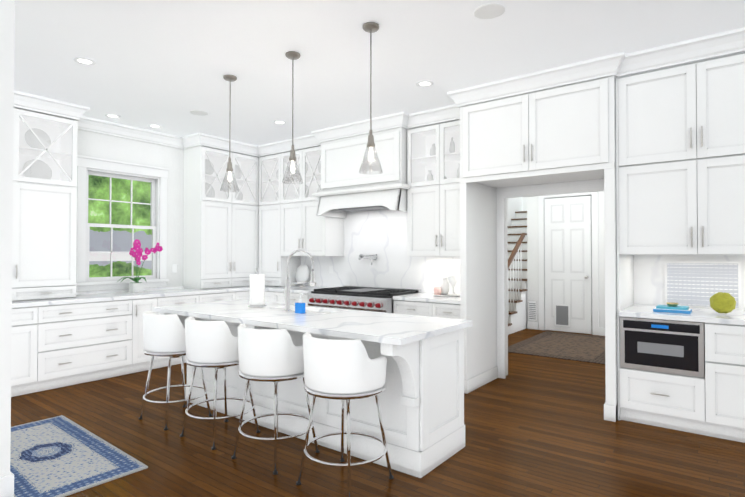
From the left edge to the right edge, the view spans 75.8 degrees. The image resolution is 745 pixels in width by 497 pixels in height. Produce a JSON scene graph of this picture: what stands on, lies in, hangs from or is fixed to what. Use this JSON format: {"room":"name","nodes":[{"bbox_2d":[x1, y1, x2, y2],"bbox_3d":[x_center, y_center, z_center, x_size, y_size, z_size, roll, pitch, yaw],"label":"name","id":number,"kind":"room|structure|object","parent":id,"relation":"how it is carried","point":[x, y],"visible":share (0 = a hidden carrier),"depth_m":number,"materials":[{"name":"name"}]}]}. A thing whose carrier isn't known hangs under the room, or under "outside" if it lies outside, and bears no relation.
{"room":"kitchen","nodes":[
{"label":"kitchen","id":0,"kind":"room"},
{"bbox_2d":[0,0,14,477],"bbox_3d":[-3.296,-0.086,3.582,2.980,3.050,0.150,-1,-1,37],"label":"wall","id":1,"kind":"structure","parent":0,"point":[7,17],"depth_m":2.72,"materials":[{"name":"paint"}]},
{"bbox_2d":[0,471,13,496],"bbox_3d":[-2.154,1.358,2.699,0.145,0.140,0.180,-1,-1,37],"label":"baseboard","id":2,"kind":"structure","parent":1,"relation":"attached to","point":[6,486],"depth_m":2.70,"materials":[{"name":"paint"}]},
{"bbox_2d":[14,27,744,156],"bbox_3d":[0.222,-1.533,3.718,8.442,0.147,4.273,-1,-1,37],"label":"crown molding","id":3,"kind":"structure","parent":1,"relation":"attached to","point":[620,64],"depth_m":4.87,"materials":[{"name":"paint"}]},
{"bbox_2d":[77,129,183,291],"bbox_3d":[-4.088,-0.066,5.128,0.150,3.050,7.500,-1,-1,37],"label":"wall","id":4,"kind":"structure","parent":0,"point":[99,145],"depth_m":6.64,"materials":[{"name":"paint"}]},
{"bbox_2d":[76,155,168,291],"bbox_3d":[-3.240,-0.295,6.208,0.199,1.635,1.170,-1,-1,37],"label":"window","id":5,"kind":"structure","parent":4,"relation":"in","point":[154,176],"depth_m":6.14,"materials":[{"name":"paint"}]},
{"bbox_2d":[278,195,345,258],"bbox_3d":[-0.872,-0.302,6.948,0.885,0.827,0.418,-1,-1,37],"label":"upper cabinet","id":6,"kind":"object","parent":0,"relation":"attached to","point":[323,237],"depth_m":6.76,"materials":[{"name":"paint"}]},
{"bbox_2d":[11,328,744,496],"bbox_3d":[1.211,1.507,4.985,9.050,0.100,14.000,-1,-1,37],"label":"floor","id":7,"kind":"structure","parent":0,"point":[537,426],"depth_m":3.40,"materials":[{"name":"brown wood"}]},
{"bbox_2d":[11,303,38,396],"bbox_3d":[-3.904,1.017,4.677,0.668,0.872,0.874,-1,-1,37],"label":"base cabinet","id":8,"kind":"object","parent":7,"relation":"on","point":[25,320],"depth_m":4.75,"materials":[{"name":"paint"}]},
{"bbox_2d":[10,415,147,496],"bbox_3d":[-2.286,1.430,3.356,1.560,0.012,0.690,-1,-1,40],"label":"kitchen rug","id":9,"kind":"object","parent":7,"relation":"on","point":[61,456],"visible":0.98,"depth_m":3.21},
{"bbox_2d":[39,299,138,390],"bbox_3d":[-3.354,1.026,5.404,0.668,0.872,1.078,-1,-1,37],"label":"base cabinet","id":10,"kind":"object","parent":7,"relation":"on","point":[64,333],"depth_m":5.20,"materials":[{"name":"paint"}]},
{"bbox_2d":[12,287,249,306],"bbox_3d":[-2.874,0.575,6.035,0.678,0.040,4.273,-1,-1,37],"label":"countertop","id":11,"kind":"structure","parent":10,"relation":"on","point":[170,290],"depth_m":5.74,"materials":[{"name":"white stone"}]},
{"bbox_2d":[12,179,78,302],"bbox_3d":[-3.828,-0.071,4.982,0.438,1.224,1.201,-1,-1,37],"label":"upper cabinet","id":12,"kind":"object","parent":11,"relation":"on","point":[44,240],"depth_m":5.08,"materials":[{"name":"paint"}]},
{"bbox_2d":[120,239,162,292],"bbox_3d":[-2.926,0.220,5.992,0.475,0.667,0.452,-1,-1,37],"label":"orchid","id":13,"kind":"object","parent":11,"relation":"on","point":[136,286],"visible":1,"depth_m":5.99,"materials":[{"name":"plant"}]},
{"bbox_2d":[183,199,258,290],"bbox_3d":[-2.224,-0.044,7.101,0.438,1.224,0.998,-1,-1,37],"label":"upper cabinet","id":14,"kind":"object","parent":11,"relation":"on","point":[221,240],"depth_m":6.82,"materials":[{"name":"paint"}]},
{"bbox_2d":[139,295,162,371],"bbox_3d":[-2.957,1.033,5.928,0.668,0.872,0.364,-1,-1,37],"label":"base cabinet","id":15,"kind":"object","parent":7,"relation":"on","point":[152,301],"depth_m":5.73,"materials":[{"name":"paint"}]},
{"bbox_2d":[139,311,211,429],"bbox_3d":[-1.682,0.992,4.093,0.526,0.908,0.521,-1,-1,37],"label":"stool","id":16,"kind":"object","parent":7,"relation":"on","point":[163,335],"visible":0.73,"depth_m":3.87,"materials":[{"name":"white leather"}]},
{"bbox_2d":[163,291,206,366],"bbox_3d":[-2.714,1.037,6.250,0.668,0.872,0.697,-1,-1,37],"label":"base cabinet","id":17,"kind":"object","parent":7,"relation":"on","point":[168,300],"depth_m":6.08,"materials":[{"name":"paint"}]},
{"bbox_2d":[180,317,259,449],"bbox_3d":[-1.180,0.987,3.713,0.526,0.908,0.521,-1,-1,37],"label":"stool","id":18,"kind":"object","parent":7,"relation":"on","point":[211,344],"visible":0.88,"depth_m":3.49,"materials":[{"name":"white leather"}]},
{"bbox_2d":[207,291,238,301],"bbox_3d":[-2.370,1.043,6.704,0.668,0.872,0.698,-1,-1,37],"label":"base cabinet","id":19,"kind":"object","parent":7,"relation":"on","point":[212,296],"depth_m":6.57,"materials":[{"name":"paint"}]},
{"bbox_2d":[239,291,249,299],"bbox_3d":[-2.109,1.047,7.048,0.668,0.872,0.420,-1,-1,37],"label":"base cabinet","id":20,"kind":"object","parent":7,"relation":"on","point":[243,295],"depth_m":6.87,"materials":[{"name":"paint"}]},
{"bbox_2d":[265,291,273,302],"bbox_3d":[-1.358,1.048,7.142,0.444,0.872,0.668,-1,-1,37],"label":"base cabinet","id":21,"kind":"object","parent":7,"relation":"on","point":[269,295],"depth_m":6.82,"materials":[{"name":"paint"}]},
{"bbox_2d":[231,324,319,474],"bbox_3d":[-0.669,0.982,3.327,0.526,0.908,0.521,-1,-1,37],"label":"stool","id":22,"kind":"object","parent":7,"relation":"on","point":[275,356],"visible":0.9,"depth_m":3.10,"materials":[{"name":"white leather"}]},
{"bbox_2d":[274,291,309,305],"bbox_3d":[-0.902,1.044,6.796,0.829,0.872,0.668,-1,-1,37],"label":"base cabinet","id":23,"kind":"object","parent":7,"relation":"on","point":[279,297],"depth_m":6.52,"materials":[{"name":"paint"}]},
{"bbox_2d":[265,287,331,292],"bbox_3d":[-1.045,0.586,6.904,1.180,0.040,0.678,-1,-1,37],"label":"countertop","id":24,"kind":"structure","parent":23,"relation":"on","point":[310,289],"depth_m":6.75,"materials":[{"name":"white stone"}]},
{"bbox_2d":[258,203,305,286],"bbox_3d":[-1.399,-0.041,7.343,0.564,1.224,0.418,-1,-1,37],"label":"upper cabinet","id":25,"kind":"object","parent":24,"relation":"on","point":[271,264],"depth_m":7.19,"materials":[{"name":"paint"}]},
{"bbox_2d":[295,264,308,286],"bbox_3d":[-1.047,0.402,7.160,0.290,0.333,0.100,-1,-1,37],"label":"decorative plate","id":26,"kind":"object","parent":24,"relation":"on","point":[302,273],"visible":0.9,"depth_m":7.14,"materials":[{"name":"white ceramic"}]},
{"bbox_2d":[159,308,464,477],"bbox_3d":[-0.626,1.006,3.923,2.610,0.876,0.929,-1,-1,37],"label":"kitchen island","id":27,"kind":"object","parent":7,"relation":"on","point":[421,399],"depth_m":3.26,"materials":[{"name":"paint"}]},
{"bbox_2d":[153,300,472,347],"bbox_3d":[-0.638,0.548,3.913,2.710,0.040,0.940,-1,-1,37],"label":"island countertop","id":28,"kind":"structure","parent":27,"relation":"on","point":[375,327],"depth_m":3.47,"materials":[{"name":"white stone"}]},
{"bbox_2d":[248,268,266,307],"bbox_3d":[-1.056,0.355,4.383,0.170,0.356,0.170,-1,-1,37],"label":"paper towel holder","id":29,"kind":"object","parent":28,"relation":"on","point":[257,290],"visible":1,"depth_m":4.32,"materials":[{"name":"white paper"}]},
{"bbox_2d":[284,249,315,311],"bbox_3d":[-0.632,0.267,4.090,0.197,0.525,0.263,-1,-1,37],"label":"faucet","id":30,"kind":"object","parent":28,"relation":"on","point":[312,282],"visible":1,"depth_m":4.03,"materials":[{"name":"silver metal"}]},
{"bbox_2d":[295,293,304,313],"bbox_3d":[-0.590,0.446,3.903,0.080,0.162,0.044,-1,-1,37],"label":"soap dispenser","id":31,"kind":"object","parent":28,"relation":"on","point":[300,307],"visible":1,"depth_m":3.88,"materials":[{"name":"plastic"}]},
{"bbox_2d":[296,332,393,496],"bbox_3d":[-0.167,0.977,2.947,0.526,0.908,0.521,-1,-1,37],"label":"stool","id":32,"kind":"object","parent":7,"relation":"on","point":[344,370],"visible":1,"depth_m":2.73,"materials":[{"name":"white leather"}]},
{"bbox_2d":[307,286,420,312],"bbox_3d":[-0.127,0.993,6.082,1.250,0.955,0.816,-1,-1,37],"label":"range","id":33,"kind":"object","parent":7,"relation":"on","point":[372,299],"visible":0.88,"depth_m":5.83,"materials":[{"name":"silver metal"}]},
{"bbox_2d":[393,299,433,316],"bbox_3d":[0.647,1.029,5.624,0.515,0.872,0.668,-1,-1,37],"label":"base cabinet","id":34,"kind":"object","parent":7,"relation":"on","point":[418,307],"depth_m":5.35,"materials":[{"name":"paint"}]},
{"bbox_2d":[394,291,459,302],"bbox_3d":[0.801,0.568,5.507,0.910,0.040,0.678,-1,-1,37],"label":"countertop","id":35,"kind":"structure","parent":34,"relation":"on","point":[426,294],"depth_m":5.34,"materials":[{"name":"white stone"}]},
{"bbox_2d":[432,272,459,296],"bbox_3d":[0.860,0.412,5.554,0.330,0.273,0.330,-1,-1,37],"label":"decorative tray","id":36,"kind":"object","parent":35,"relation":"on","point":[442,290],"visible":1,"depth_m":5.52,"materials":[{"name":"ceramic"}]},
{"bbox_2d":[434,303,459,318],"bbox_3d":[1.010,1.025,5.350,0.395,0.872,0.668,-1,-1,37],"label":"base cabinet","id":37,"kind":"object","parent":7,"relation":"on","point":[441,310],"depth_m":5.10,"materials":[{"name":"paint"}]},
{"bbox_2d":[507,211,527,334],"bbox_3d":[2.956,0.317,9.907,1.008,2.405,3.650,-1,-1,37],"label":"stairs","id":38,"kind":"structure","parent":7,"relation":"on","point":[517,280],"depth_m":9.00,"materials":[{"name":"paint"}]},
{"bbox_2d":[508,331,604,363],"bbox_3d":[3.042,1.482,7.363,1.400,0.010,2.200,-1,-1,37],"label":"rug","id":39,"kind":"object","parent":7,"relation":"on","point":[575,347],"visible":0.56,"depth_m":7.12,"materials":[{"name":"brown carpet"}]},
{"bbox_2d":[617,364,706,435],"bbox_3d":[2.535,1.224,4.137,0.590,0.445,0.758,-1,-1,37],"label":"base cabinet","id":40,"kind":"object","parent":7,"relation":"on","point":[659,399],"depth_m":3.83,"materials":[{"name":"paint"}]},
{"bbox_2d":[620,317,704,377],"bbox_3d":[2.483,0.786,4.073,0.580,0.418,0.595,-1,-1,37],"label":"microwave","id":41,"kind":"object","parent":40,"relation":"in","point":[667,346],"visible":1,"depth_m":3.83,"materials":[{"name":"metal"}]},
{"bbox_2d":[703,320,744,442],"bbox_3d":[3.158,1.003,3.667,0.974,0.875,0.758,-1,-1,37],"label":"base cabinet","id":42,"kind":"object","parent":7,"relation":"on","point":[724,370],"depth_m":3.59,"materials":[{"name":"paint"}]},
{"bbox_2d":[619,304,744,323],"bbox_3d":[3.471,0.542,3.430,2.946,0.040,0.768,-1,-1,37],"label":"countertop","id":43,"kind":"structure","parent":42,"relation":"on","point":[637,310],"depth_m":3.88,"materials":[{"name":"white stone"}]},
{"bbox_2d":[653,302,691,313],"bbox_3d":[2.509,0.490,4.003,0.260,0.076,0.180,-1,-1,37],"label":"books","id":44,"kind":"object","parent":43,"relation":"on","point":[671,307],"visible":1,"depth_m":3.96,"materials":[{"name":"paper"}]},
{"bbox_2d":[710,292,735,313],"bbox_3d":[2.798,0.434,3.823,0.170,0.171,0.179,-1,-1,37],"label":"decorative ball","id":45,"kind":"object","parent":43,"relation":"on","point":[722,302],"visible":1,"depth_m":3.77,"materials":[{"name":"yellow"}]},
{"bbox_2d":[14,0,744,145],"bbox_3d":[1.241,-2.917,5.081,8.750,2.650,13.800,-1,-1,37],"label":"ceiling","id":46,"kind":"structure","parent":0,"point":[167,65],"depth_m":3.87,"materials":[{"name":"paint"}]},
{"bbox_2d":[73,57,95,64],"bbox_3d":[-2.461,-1.599,4.092,0.167,0.009,0.167,0,-1,1],"label":"recessed light","id":47,"kind":"object","parent":46,"relation":"in","point":[81,60],"depth_m":4.08,"materials":[{"name":"paint"}]},
{"bbox_2d":[105,114,120,117],"bbox_3d":[-3.100,-1.579,5.716,0.167,0.009,0.167,0,-1,-2],"label":"recessed light","id":48,"kind":"object","parent":46,"relation":"in","point":[107,115],"depth_m":5.71,"materials":[{"name":"paint"}]},
{"bbox_2d":[148,124,161,127],"bbox_3d":[-2.798,-1.573,6.165,0.167,0.009,0.167,0,-1,28],"label":"recessed light","id":49,"kind":"object","parent":46,"relation":"in","point":[151,125],"depth_m":6.16,"materials":[{"name":"paint"}]},
{"bbox_2d":[190,110,208,115],"bbox_3d":[-2.026,-1.582,5.594,0.209,0.006,0.209,0,-1,-8],"label":"ceiling speaker","id":50,"kind":"object","parent":46,"relation":"in","point":[195,112],"depth_m":5.60,"materials":[{"name":"paint"}]},
{"bbox_2d":[220,75,238,191],"bbox_3d":[-1.327,-1.067,4.456,0.176,1.063,0.176,-1,-1,37],"label":"pendant light","id":51,"kind":"object","parent":46,"relation":"hanging from","point":[230,79],"visible":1,"depth_m":4.44,"materials":[{"name":"clear glass"}]},
{"bbox_2d":[273,121,285,124],"bbox_3d":[-1.161,-1.575,5.992,0.167,0.009,0.167,0,-1,28],"label":"recessed light","id":52,"kind":"object","parent":46,"relation":"in","point":[275,122],"depth_m":5.99,"materials":[{"name":"paint"}]},
{"bbox_2d":[282,51,302,183],"bbox_3d":[-0.657,-1.073,3.949,0.176,1.063,0.176,-1,-1,37],"label":"pendant light","id":53,"kind":"object","parent":46,"relation":"hanging from","point":[292,55],"visible":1,"depth_m":3.93,"materials":[{"name":"clear glass"}]},
{"bbox_2d":[359,22,382,174],"bbox_3d":[-0.011,-1.079,3.460,0.176,1.063,0.176,-1,-1,37],"label":"pendant light","id":54,"kind":"object","parent":46,"relation":"hanging from","point":[370,27],"visible":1,"depth_m":3.45,"materials":[{"name":"clear glass"}]},
{"bbox_2d":[416,80,432,86],"bbox_3d":[0.506,-1.592,4.631,0.167,0.009,0.167,0,-1,31],"label":"recessed light","id":55,"kind":"object","parent":46,"relation":"in","point":[425,83],"depth_m":4.62,"materials":[{"name":"paint"}]},
{"bbox_2d":[474,3,504,18],"bbox_3d":[0.796,-1.612,3.258,0.209,0.006,0.209,0,-1,-8],"label":"ceiling speaker","id":56,"kind":"object","parent":46,"relation":"in","point":[490,11],"depth_m":3.25,"materials":[{"name":"paint"}]},
{"bbox_2d":[406,175,459,258],"bbox_3d":[0.892,-0.344,5.613,0.880,0.877,0.418,-1,-1,37],"label":"upper cabinet","id":57,"kind":"object","parent":0,"relation":"attached to","point":[416,245],"depth_m":5.51,"materials":[{"name":"paint"}]},
{"bbox_2d":[460,92,555,191],"bbox_3d":[1.436,-1.069,4.960,0.778,0.750,0.818,-1,-1,37],"label":"upper cabinet","id":58,"kind":"object","parent":0,"relation":"attached to","point":[498,137],"depth_m":4.65,"materials":[{"name":"paint"}]},
{"bbox_2d":[507,197,521,225],"bbox_3d":[1.790,-1.288,9.349,0.150,5.600,6.300,-1,-1,37],"label":"wall","id":59,"kind":"structure","parent":0,"point":[514,205],"depth_m":11.18,"materials":[{"name":"paint"}]},
{"bbox_2d":[522,197,526,210],"bbox_3d":[4.104,-1.261,11.454,1.000,5.600,0.150,-1,-1,37],"label":"wall","id":60,"kind":"structure","parent":0,"point":[524,203],"depth_m":11.66,"materials":[{"name":"paint"}]},
{"bbox_2d":[527,191,604,329],"bbox_3d":[3.923,-1.300,8.393,2.395,5.600,0.150,-1,-1,37],"label":"wall","id":61,"kind":"structure","parent":0,"point":[532,255],"depth_m":8.93,"materials":[{"name":"paint"}]},
{"bbox_2d":[528,301,536,320],"bbox_3d":[2.994,1.167,8.953,0.150,0.360,0.025,-1,-1,37],"label":"air vent","id":62,"kind":"object","parent":61,"relation":"in","point":[532,310],"visible":1,"depth_m":8.95,"materials":[{"name":"metal"}]},
{"bbox_2d":[545,196,591,333],"bbox_3d":[3.481,0.286,8.563,0.790,2.408,0.110,-1,-1,37],"label":"hall door","id":63,"kind":"structure","parent":61,"relation":"in","point":[568,288],"depth_m":8.56,"materials":[{"name":"paint"}]},
{"bbox_2d":[538,192,598,334],"bbox_3d":[3.543,0.231,8.646,1.020,2.545,0.174,-1,-1,37],"label":"door frame","id":64,"kind":"structure","parent":61,"relation":"attached to","point":[594,247],"depth_m":8.37,"materials":[{"name":"paint"}]},
{"bbox_2d":[598,327,604,335],"bbox_3d":[4.342,1.424,7.930,1.110,0.140,0.023,-1,-1,37],"label":"baseboard","id":65,"kind":"structure","parent":61,"relation":"attached to","point":[601,331],"depth_m":8.22,"materials":[{"name":"paint"}]},
{"bbox_2d":[536,76,615,182],"bbox_3d":[1.954,-1.074,4.568,0.778,0.750,0.818,-1,-1,37],"label":"upper cabinet","id":66,"kind":"object","parent":0,"relation":"attached to","point":[565,133],"depth_m":4.20,"materials":[{"name":"paint"}]},
{"bbox_2d":[615,52,744,255],"bbox_3d":[2.743,-0.701,4.013,1.100,1.510,0.743,-1,-1,37],"label":"upper cabinet","id":67,"kind":"object","parent":0,"relation":"attached to","point":[680,162],"depth_m":3.78,"materials":[{"name":"paint"}]},
{"bbox_3d":[1.558,-0.062,5.464,8.750,3.050,0.150,-1,-1,37],"label":"wall","id":68,"kind":"structure","parent":0,"visible":0},
{"bbox_2d":[172,264,176,272],"bbox_3d":[-2.779,0.279,6.723,0.004,0.120,0.070,-1,-1,37],"label":"electrical outlet plate","id":69,"kind":"object","parent":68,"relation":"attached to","point":[174,269],"depth_m":6.72,"materials":[{"name":"paint"}]},
{"bbox_2d":[312,127,410,217],"bbox_3d":[-0.051,-0.933,6.207,1.440,0.990,0.594,-1,-1,37],"label":"range hood","id":70,"kind":"object","parent":68,"relation":"attached to","point":[346,186],"visible":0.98,"depth_m":5.99,"materials":[{"name":"paint"}]},
{"bbox_2d":[358,253,376,264],"bbox_3d":[-0.091,0.142,6.499,0.118,0.158,0.354,1,-1,-43],"label":"pot filler","id":71,"kind":"object","parent":68,"relation":"attached to","point":[362,255],"visible":1,"depth_m":6.43,"materials":[{"name":"silver metal"}]},
{"bbox_2d":[496,179,603,378],"bbox_3d":[1.982,0.344,5.133,1.400,2.230,0.202,-1,-1,37],"label":"trim","id":72,"kind":"structure","parent":68,"relation":"attached to","point":[505,193],"depth_m":5.39,"materials":[{"name":"paint"}]},
{"bbox_2d":[665,261,740,309],"bbox_3d":[2.938,0.322,4.275,0.560,0.419,0.036,-1,-1,37],"label":"panel frame","id":73,"kind":"object","parent":68,"relation":"attached to","point":[694,284],"visible":0.82,"depth_m":4.26,"materials":[{"name":"paint"}]},
{"label":"outside","id":74,"kind":"structure","parent":0,"visible":0},
{"bbox_2d":[88,175,151,276],"bbox_3d":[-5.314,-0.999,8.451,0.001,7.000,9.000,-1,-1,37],"label":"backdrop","id":75,"kind":"structure","parent":74,"point":[119,264],"depth_m":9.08,"materials":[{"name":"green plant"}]}
]}

